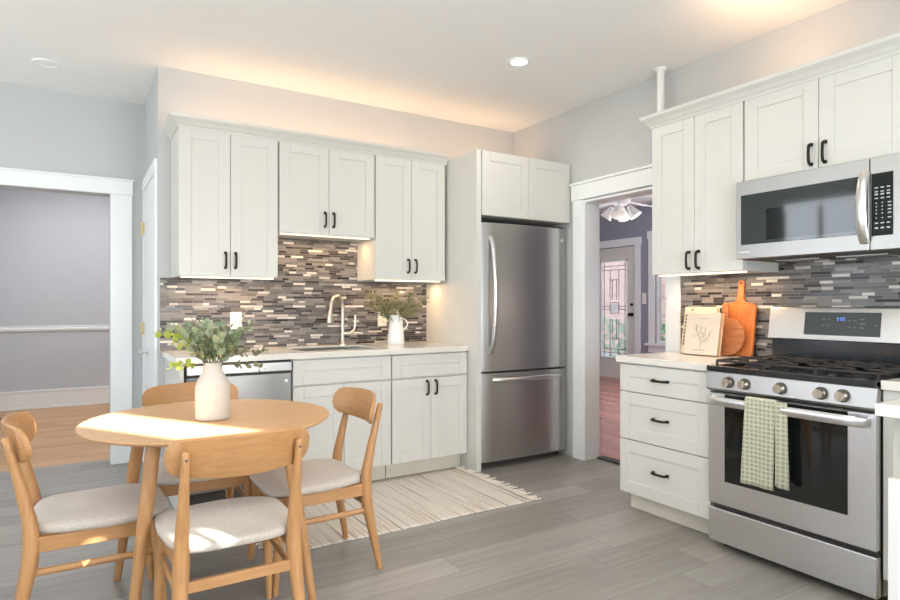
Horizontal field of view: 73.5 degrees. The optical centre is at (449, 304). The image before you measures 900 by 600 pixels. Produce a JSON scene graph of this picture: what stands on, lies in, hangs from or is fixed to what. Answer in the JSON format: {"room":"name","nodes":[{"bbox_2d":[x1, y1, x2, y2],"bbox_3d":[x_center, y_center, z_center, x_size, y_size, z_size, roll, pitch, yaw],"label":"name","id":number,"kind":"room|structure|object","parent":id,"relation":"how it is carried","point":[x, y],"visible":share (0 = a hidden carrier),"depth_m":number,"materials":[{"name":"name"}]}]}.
{"room":"kitchen","nodes":[
{"label":"kitchen","id":0,"kind":"room"},
{"bbox_2d":[0,188,108,391],"bbox_3d":[-4.237,-0.176,7.506,2.650,2.784,0.100,0,0,-32],"label":"wall","id":1,"kind":"structure","parent":0,"point":[54,247],"depth_m":7.16,"materials":[{"name":"paint"}]},
{"bbox_2d":[0,386,108,411],"bbox_3d":[-4.182,1.109,7.465,2.400,0.215,0.028,0,0,-32],"label":"baseboard","id":2,"kind":"structure","parent":1,"relation":"attached to","point":[51,398],"depth_m":7.14,"materials":[{"name":"paint"}]},
{"bbox_2d":[0,325,108,331],"bbox_3d":[-4.183,0.280,7.467,2.400,0.063,0.024,0,0,-32],"label":"trim","id":3,"kind":"structure","parent":1,"relation":"attached to","point":[70,327],"depth_m":7.14,"materials":[{"name":"paint"}]},
{"bbox_2d":[0,82,144,460],"bbox_3d":[-3.516,-0.176,4.111,2.795,2.784,0.150,0,0,-32],"label":"wall","id":4,"kind":"structure","parent":0,"point":[41,129],"depth_m":4.51,"materials":[{"name":"paint"}]},
{"bbox_2d":[0,167,133,464],"bbox_3d":[-3.296,0.126,4.140,2.000,2.180,0.034,0,0,-32],"label":"trim","id":5,"kind":"structure","parent":4,"relation":"attached to","point":[120,191],"depth_m":4.60,"materials":[{"name":"paint"}]},
{"bbox_2d":[145,73,155,174],"bbox_3d":[-2.137,-0.176,4.425,0.120,2.784,0.770,0,0,-32],"label":"wall","id":6,"kind":"structure","parent":0,"point":[150,104],"depth_m":4.35,"materials":[{"name":"paint"}]},
{"bbox_2d":[138,177,152,455],"bbox_3d":[-2.190,0.167,4.322,0.077,2.078,0.695,0,0,-32],"label":"door","id":7,"kind":"structure","parent":6,"relation":"in","point":[147,225],"depth_m":4.35,"materials":[{"name":"paint"}]},
{"bbox_2d":[142,158,157,462],"bbox_3d":[-2.164,0.126,4.335,0.020,2.180,0.865,0,0,-32],"label":"trim","id":8,"kind":"structure","parent":6,"relation":"attached to","point":[152,171],"depth_m":3.97,"materials":[{"name":"paint"}]},
{"bbox_2d":[156,65,512,457],"bbox_3d":[-0.706,-0.176,4.778,2.925,2.784,0.140,0,0,-32],"label":"wall","id":9,"kind":"structure","parent":0,"point":[177,90],"depth_m":4.37,"materials":[{"name":"paint"}]},
{"bbox_2d":[171,127,277,279],"bbox_3d":[-1.485,-0.636,3.985,0.610,0.932,0.382,0,0,-32],"label":"upper cabinet","id":10,"kind":"object","parent":9,"relation":"attached to","point":[224,187],"visible":1,"depth_m":3.85,"materials":[{"name":"paint"}]},
{"bbox_2d":[162,111,449,164],"bbox_3d":[-0.947,-1.126,4.309,1.978,0.072,0.399,0,0,-32],"label":"crown molding","id":11,"kind":"structure","parent":10,"relation":"attached to","point":[174,120],"depth_m":4.04,"materials":[{"name":"paint"}]},
{"bbox_2d":[160,238,425,350],"bbox_3d":[-1.049,-0.091,4.476,2.000,0.786,0.010,0,0,-32],"label":"tile backsplash","id":12,"kind":"structure","parent":9,"relation":"attached to","point":[291,308],"depth_m":4.43,"materials":[{"name":"tile"}]},
{"bbox_2d":[230,312,241,328],"bbox_3d":[-1.489,0.110,4.192,0.077,0.120,0.008,0,0,-32],"label":"wall outlet","id":13,"kind":"object","parent":12,"relation":"attached to","point":[235,317],"visible":0.91,"depth_m":4.19,"materials":[{"name":"white plastic"}]},
{"bbox_2d":[378,311,386,325],"bbox_3d":[-0.537,0.110,4.783,0.077,0.120,0.008,0,0,-32],"label":"wall outlet","id":14,"kind":"object","parent":12,"relation":"attached to","point":[382,321],"visible":0.73,"depth_m":4.78,"materials":[{"name":"white plastic"}]},
{"bbox_2d":[278,141,373,241],"bbox_3d":[-0.924,-0.789,4.333,0.694,0.625,0.382,0,0,-32],"label":"upper cabinet","id":15,"kind":"object","parent":9,"relation":"attached to","point":[327,194],"visible":0.99,"depth_m":4.19,"materials":[{"name":"paint"}]},
{"bbox_2d":[357,155,444,281],"bbox_3d":[-0.371,-0.639,4.676,0.592,0.925,0.382,0,0,-32],"label":"upper cabinet","id":16,"kind":"object","parent":9,"relation":"attached to","point":[407,244],"visible":1,"depth_m":4.54,"materials":[{"name":"paint"}]},
{"bbox_2d":[481,150,569,226],"bbox_3d":[0.401,-0.892,4.936,0.862,0.473,0.754,0,0,-32],"label":"upper cabinet","id":17,"kind":"object","parent":9,"relation":"attached to","point":[518,190],"visible":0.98,"depth_m":4.60,"materials":[{"name":"paint"}]},
{"bbox_2d":[0,0,848,212],"bbox_3d":[0.275,-1.618,4.834,10.200,0.100,9.800,0,0,-32],"label":"ceiling","id":18,"kind":"structure","parent":0,"point":[440,59],"depth_m":3.65,"materials":[{"name":"paint"}]},
{"bbox_2d":[31,58,60,68],"bbox_3d":[-2.619,-1.563,3.909,0.164,0.010,0.164,0,0,-32],"label":"recessed light","id":19,"kind":"object","parent":18,"relation":"in","point":[41,62],"visible":1,"depth_m":3.90,"materials":[{"name":"paint"}]},
{"bbox_2d":[506,57,531,67],"bbox_3d":[0.446,-1.565,3.893,0.170,0.006,0.170,0,0,-32],"label":"recessed light","id":20,"kind":"object","parent":18,"relation":"in","point":[520,62],"visible":1,"depth_m":3.90,"materials":[{"name":"paint"}]},
{"bbox_2d":[600,197,651,221],"bbox_3d":[1.987,-1.273,7.038,1.214,0.590,1.207,0,0,-32],"label":"ceiling fan","id":21,"kind":"object","parent":18,"relation":"hanging from","point":[619,213],"visible":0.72,"depth_m":6.94,"materials":[{"name":"white glass"}]},
{"bbox_2d":[0,376,887,599],"bbox_3d":[0.259,1.246,4.765,9.900,0.060,9.500,0,0,-32],"label":"floor","id":22,"kind":"structure","parent":0,"point":[584,538],"depth_m":2.94,"materials":[{"name":"grey wood"}]},
{"bbox_2d":[1,411,167,599],"bbox_3d":[-1.420,0.818,2.363,0.546,0.801,0.466,0,0,-33],"label":"dining chair","id":23,"kind":"object","parent":22,"relation":"on","point":[83,517],"visible":0.88,"depth_m":2.21,"materials":[{"name":"brown wood"}]},
{"bbox_2d":[165,359,183,508],"bbox_3d":[-1.699,0.778,3.707,0.027,0.875,0.628,0,0,-32],"label":"end panel","id":24,"kind":"object","parent":22,"relation":"on","point":[172,376],"visible":0.16,"depth_m":3.62,"materials":[{"name":"paint"}]},
{"bbox_2d":[142,382,253,567],"bbox_3d":[-1.264,0.818,3.014,0.466,0.801,0.546,0,0,-31],"label":"dining chair","id":25,"kind":"object","parent":22,"relation":"on","point":[178,392],"visible":0.25,"depth_m":2.92,"materials":[{"name":"brown wood"}]},
{"bbox_2d":[75,399,328,599],"bbox_3d":[-1.013,0.847,2.557,0.984,0.742,0.984,0,0,-32],"label":"dining table","id":26,"kind":"object","parent":22,"relation":"on","point":[154,427],"visible":0.69,"depth_m":2.42,"materials":[{"name":"brown wood"}]},
{"bbox_2d":[195,361,229,420],"bbox_3d":[-0.991,0.357,2.518,0.138,0.236,0.138,0,0,-32],"label":"vase","id":27,"kind":"object","parent":26,"relation":"on","point":[212,388],"visible":0.98,"depth_m":2.47,"materials":[{"name":"ceramic"}]},
{"bbox_2d":[154,318,268,371],"bbox_3d":[-1.008,0.168,2.538,0.421,0.238,0.336,0,0,-32],"label":"bunch","id":28,"kind":"object","parent":27,"relation":"in","point":[221,346],"visible":0.94,"depth_m":2.48,"materials":[{"name":"green plant"}]},
{"bbox_2d":[153,427,308,599],"bbox_3d":[-0.800,0.818,2.182,0.466,0.801,0.546,0,0,-32],"label":"dining chair","id":29,"kind":"object","parent":22,"relation":"on","point":[183,531],"visible":1,"depth_m":2.04,"materials":[{"name":"brown wood"}]},
{"bbox_2d":[184,359,291,505],"bbox_3d":[-1.407,0.780,3.861,0.620,0.872,0.620,0,0,-32],"label":"dishwasher","id":30,"kind":"object","parent":22,"relation":"on","point":[273,381],"visible":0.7,"depth_m":3.65,"materials":[{"name":"silver metal"}]},
{"bbox_2d":[248,387,382,596],"bbox_3d":[-0.633,0.818,2.832,0.546,0.801,0.466,0,0,-32],"label":"dining chair","id":31,"kind":"object","parent":22,"relation":"on","point":[323,480],"visible":0.91,"depth_m":2.75,"materials":[{"name":"brown wood"}]},
{"bbox_2d":[291,355,390,482],"bbox_3d":[-0.850,0.778,4.211,0.685,0.875,0.666,0,0,-32],"label":"base cabinet","id":32,"kind":"object","parent":22,"relation":"on","point":[315,381],"visible":0.52,"depth_m":3.97,"materials":[{"name":"paint"}]},
{"bbox_2d":[162,341,468,364],"bbox_3d":[-0.876,0.321,4.201,1.987,0.037,0.638,0,0,-32],"label":"countertop","id":33,"kind":"structure","parent":32,"relation":"on","point":[285,352],"depth_m":3.99,"materials":[{"name":"stone"}]},
{"bbox_2d":[294,346,370,350],"bbox_3d":[-0.820,0.413,4.237,0.568,0.206,0.378,0,0,-32],"label":"sink","id":34,"kind":"object","parent":33,"relation":"in","point":[346,347],"visible":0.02,"depth_m":4.42,"materials":[{"name":"silver metal"}]},
{"bbox_2d":[327,294,362,344],"bbox_3d":[-0.801,0.111,4.487,0.106,0.381,0.323,0,0,41],"label":"faucet","id":35,"kind":"object","parent":33,"relation":"on","point":[330,312],"visible":1,"depth_m":4.51,"materials":[{"name":"silver metal"}]},
{"bbox_2d":[387,315,407,344],"bbox_3d":[-0.406,0.189,4.634,0.152,0.226,0.132,0,0,5],"label":"jug","id":36,"kind":"object","parent":33,"relation":"on","point":[395,331],"visible":0.92,"depth_m":4.58,"materials":[{"name":"white ceramic"}]},
{"bbox_2d":[364,287,429,321],"bbox_3d":[-0.387,0.017,4.601,0.559,0.332,0.328,0,0,-32],"label":"branches","id":37,"kind":"object","parent":36,"relation":"in","point":[405,309],"visible":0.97,"depth_m":4.58,"materials":[{"name":"green plant"}]},
{"bbox_2d":[255,466,540,553],"bbox_3d":[-0.385,1.209,3.708,1.743,0.016,0.910,0,0,-32],"label":"rug","id":38,"kind":"object","parent":22,"relation":"on","point":[400,503],"visible":0.6,"depth_m":3.69,"materials":[{"name":"beige fabric"}]},
{"bbox_2d":[385,351,466,477],"bbox_3d":[-0.292,0.778,4.558,0.618,0.875,0.666,0,0,-32],"label":"base cabinet","id":39,"kind":"object","parent":22,"relation":"on","point":[429,390],"visible":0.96,"depth_m":4.30,"materials":[{"name":"paint"}]},
{"bbox_2d":[426,149,480,471],"bbox_3d":[0.014,0.043,4.701,0.040,2.345,0.746,0,0,-32],"label":"panel","id":40,"kind":"object","parent":22,"relation":"on","point":[453,311],"visible":0.56,"depth_m":4.51,"materials":[{"name":"paint"}]},
{"bbox_2d":[481,222,565,466],"bbox_3d":[0.424,0.293,4.896,0.838,1.845,0.791,0,0,-32],"label":"refrigerator","id":41,"kind":"object","parent":22,"relation":"on","point":[523,267],"visible":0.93,"depth_m":4.60,"materials":[{"name":"silver metal"}]},
{"bbox_2d":[597,456,619,464],"bbox_3d":[1.395,1.209,4.470,0.080,0.014,0.756,0,0,-32],"label":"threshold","id":42,"kind":"structure","parent":22,"relation":"on","point":[605,458],"depth_m":4.68,"materials":[{"name":"wood"}]},
{"bbox_2d":[620,362,713,533],"bbox_3d":[1.421,0.778,3.488,0.667,0.875,0.605,0,0,-32],"label":"base cabinet","id":43,"kind":"object","parent":22,"relation":"on","point":[664,410],"visible":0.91,"depth_m":3.32,"materials":[{"name":"paint"}]},
{"bbox_2d":[616,351,764,370],"bbox_3d":[1.423,0.321,3.500,0.633,0.037,0.627,0,0,-32],"label":"countertop","id":44,"kind":"structure","parent":43,"relation":"on","point":[665,359],"depth_m":3.39,"materials":[{"name":"stone"}]},
{"bbox_2d":[680,307,719,352],"bbox_3d":[1.524,0.157,3.679,0.079,0.288,0.220,0,0,-32],"label":"cookbook","id":45,"kind":"object","parent":44,"relation":"on","point":[687,309],"visible":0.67,"depth_m":3.73,"materials":[{"name":"paper"}]},
{"bbox_2d":[683,313,724,356],"bbox_3d":[1.514,0.174,3.602,0.077,0.254,0.227,0,0,-32],"label":"cookbook","id":46,"kind":"object","parent":44,"relation":"on","point":[703,333],"visible":1,"depth_m":3.58,"materials":[{"name":"paper"}]},
{"bbox_2d":[720,303,745,355],"bbox_3d":[1.650,0.144,3.580,0.064,0.313,0.224,0,0,-32],"label":"round board","id":47,"kind":"object","parent":44,"relation":"on","point":[733,335],"visible":0.59,"depth_m":3.55,"materials":[{"name":"brown wood"}]},
{"bbox_2d":[728,280,757,356],"bbox_3d":[1.714,0.076,3.575,0.084,0.449,0.208,0,0,-32],"label":"cutting board","id":48,"kind":"object","parent":44,"relation":"on","point":[744,312],"visible":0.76,"depth_m":3.52,"materials":[{"name":"brown wood"}]},
{"bbox_2d":[707,307,899,599],"bbox_3d":[1.756,0.614,2.883,0.712,1.204,0.761,0,0,-32],"label":"gas range","id":49,"kind":"object","parent":22,"relation":"on","point":[828,525],"visible":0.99,"depth_m":2.69,"materials":[{"name":"silver metal"}]},
{"bbox_2d":[740,396,788,490],"bbox_3d":[1.434,0.628,2.739,0.046,0.406,0.218,0,0,-32],"label":"kitchen towel","id":50,"kind":"object","parent":49,"relation":"hanging from","point":[765,429],"visible":1,"depth_m":2.72,"materials":[{"name":"fabric"}]},
{"bbox_2d":[707,355,899,387],"bbox_3d":[1.770,0.303,2.892,0.648,0.058,0.760,0,0,-32],"label":"cooktop","id":51,"kind":"object","parent":49,"relation":"in","point":[835,371],"depth_m":2.81,"materials":[{"name":"metal"}]},
{"bbox_2d":[883,390,899,580],"bbox_3d":[2.070,0.778,2.480,0.628,0.875,0.248,0,0,-32],"label":"base cabinet","id":52,"kind":"object","parent":22,"relation":"on","point":[888,395],"visible":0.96,"depth_m":2.41,"materials":[{"name":"paint"}]},
{"bbox_2d":[881,378,899,391],"bbox_3d":[2.058,0.321,2.471,0.638,0.037,0.252,0,0,-32],"label":"countertop","id":53,"kind":"structure","parent":52,"relation":"on","point":[890,384],"depth_m":2.38,"materials":[{"name":"stone"}]},
{"bbox_2d":[888,418,899,599],"bbox_3d":[2.036,0.778,1.925,1.270,0.875,0.600,0,0,-32],"label":"base cabinet","id":54,"kind":"object","parent":22,"relation":"on","point":[893,482],"visible":0.83,"depth_m":1.83,"materials":[{"name":"paint"}]},
{"bbox_2d":[875,399,899,418],"bbox_3d":[2.025,0.321,1.914,1.301,0.037,0.652,0,0,-32],"label":"countertop","id":55,"kind":"structure","parent":54,"relation":"on","point":[891,409],"depth_m":1.82,"materials":[{"name":"stone"}]},
{"bbox_2d":[600,204,655,353],"bbox_3d":[4.018,-0.176,8.039,0.140,2.784,7.900,0,0,-32],"label":"wall","id":56,"kind":"structure","parent":0,"point":[613,229],"depth_m":9.51,"materials":[{"name":"paint"}]},
{"bbox_2d":[600,246,634,377],"bbox_3d":[2.716,0.131,10.014,0.120,2.150,0.910,0,0,-32],"label":"door","id":57,"kind":"structure","parent":56,"relation":"in","point":[609,367],"depth_m":9.92,"materials":[{"name":"paint"}]},
{"bbox_2d":[600,237,641,353],"bbox_3d":[2.701,0.071,10.005,0.024,2.290,1.190,0,0,-32],"label":"trim","id":58,"kind":"structure","parent":56,"relation":"attached to","point":[637,241],"depth_m":9.57,"materials":[{"name":"paint"}]},
{"bbox_2d":[642,293,645,303],"bbox_3d":[3.045,-0.099,9.459,0.016,0.170,0.080,0,0,-32],"label":"light switch","id":59,"kind":"object","parent":56,"relation":"attached to","point":[643,294],"visible":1,"depth_m":9.46,"materials":[{"name":"white plastic"}]},
{"bbox_2d":[644,231,664,352],"bbox_3d":[3.450,-0.204,8.763,0.060,1.880,1.510,0,0,-32],"label":"trim","id":60,"kind":"structure","parent":56,"relation":"attached to","point":[652,347],"depth_m":9.32,"materials":[{"name":"paint"}]},
{"bbox_2d":[656,275,664,343],"bbox_3d":[3.514,-0.214,8.794,0.040,1.620,1.195,0,0,-32],"label":"window","id":61,"kind":"structure","parent":56,"relation":"in","point":[659,296],"depth_m":9.26,"materials":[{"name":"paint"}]},
{"bbox_2d":[513,0,899,456],"bbox_3d":[1.968,-0.176,3.377,0.140,2.784,5.340,0,0,-32],"label":"wall","id":62,"kind":"structure","parent":0,"point":[603,136],"depth_m":4.17,"materials":[{"name":"paint"}]},
{"bbox_2d":[583,186,666,460],"bbox_3d":[1.318,0.200,4.422,0.162,2.033,0.792,0,0,-32],"label":"trim","id":63,"kind":"structure","parent":62,"relation":"attached to","point":[591,207],"depth_m":4.73,"materials":[{"name":"paint"}]},
{"bbox_2d":[569,164,681,459],"bbox_3d":[1.243,0.127,4.375,0.040,2.178,1.050,0,0,-32],"label":"trim","id":64,"kind":"structure","parent":62,"relation":"attached to","point":[639,177],"depth_m":4.72,"materials":[{"name":"paint"}]},
{"bbox_2d":[654,66,666,111],"bbox_3d":[1.416,-1.139,4.012,0.126,0.858,0.084,0,0,-32],"label":"vent pipe","id":65,"kind":"object","parent":62,"relation":"attached to","point":[660,70],"visible":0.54,"depth_m":3.98,"materials":[{"name":"paint"}]},
{"bbox_2d":[652,101,778,276],"bbox_3d":[1.541,-0.638,3.566,0.382,0.927,0.602,0,0,-32],"label":"upper cabinet","id":66,"kind":"object","parent":62,"relation":"attached to","point":[698,162],"visible":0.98,"depth_m":3.46,"materials":[{"name":"paint"}]},
{"bbox_2d":[639,32,899,129],"bbox_3d":[1.721,-1.126,3.259,0.399,0.072,1.424,0,0,-32],"label":"crown molding","id":67,"kind":"structure","parent":66,"relation":"attached to","point":[887,46],"depth_m":3.02,"materials":[{"name":"paint"}]},
{"bbox_2d":[681,256,899,355],"bbox_3d":[1.994,-0.171,3.191,0.010,0.946,1.797,0,0,-32],"label":"tile backsplash","id":68,"kind":"structure","parent":62,"relation":"attached to","point":[870,281],"depth_m":3.30,"materials":[{"name":"tile"}]},
{"bbox_2d":[745,54,899,180],"bbox_3d":[1.903,-0.877,2.982,0.382,0.450,0.760,0,0,-32],"label":"upper cabinet","id":69,"kind":"object","parent":62,"relation":"attached to","point":[853,114],"visible":0.86,"depth_m":2.87,"materials":[{"name":"paint"}]},
{"bbox_2d":[736,153,899,262],"bbox_3d":[1.861,-0.439,2.955,0.458,0.415,0.754,0,0,-32],"label":"microwave","id":70,"kind":"object","parent":69,"relation":"attached to","point":[850,210],"visible":1,"depth_m":2.82,"materials":[{"name":"silver metal"}]},
{"label":"outside","id":71,"kind":"structure","parent":0,"visible":0},
{"bbox_2d":[602,352,625,356],"bbox_3d":[7.744,1.541,13.470,11.400,0.050,18.000,0,0,-32],"label":"ground","id":72,"kind":"structure","parent":71,"point":[606,353],"depth_m":18.40,"materials":[{"name":"white"}]},
{"bbox_2d":[602,261,664,352],"bbox_3d":[7.982,-1.134,14.794,0.400,5.300,16.000,0,0,-32],"label":"house","id":73,"kind":"structure","parent":72,"relation":"on","point":[614,274],"depth_m":18.88,"materials":[{"name":"pink brick"}]},
{"bbox_2d":[602,316,664,356],"bbox_3d":[5.049,0.885,12.412,1.083,1.376,10.120,0,0,-32],"label":"hedge","id":74,"kind":"object","parent":72,"relation":"on","point":[622,328],"visible":0.06,"depth_m":14.13,"materials":[{"name":"green plant"}]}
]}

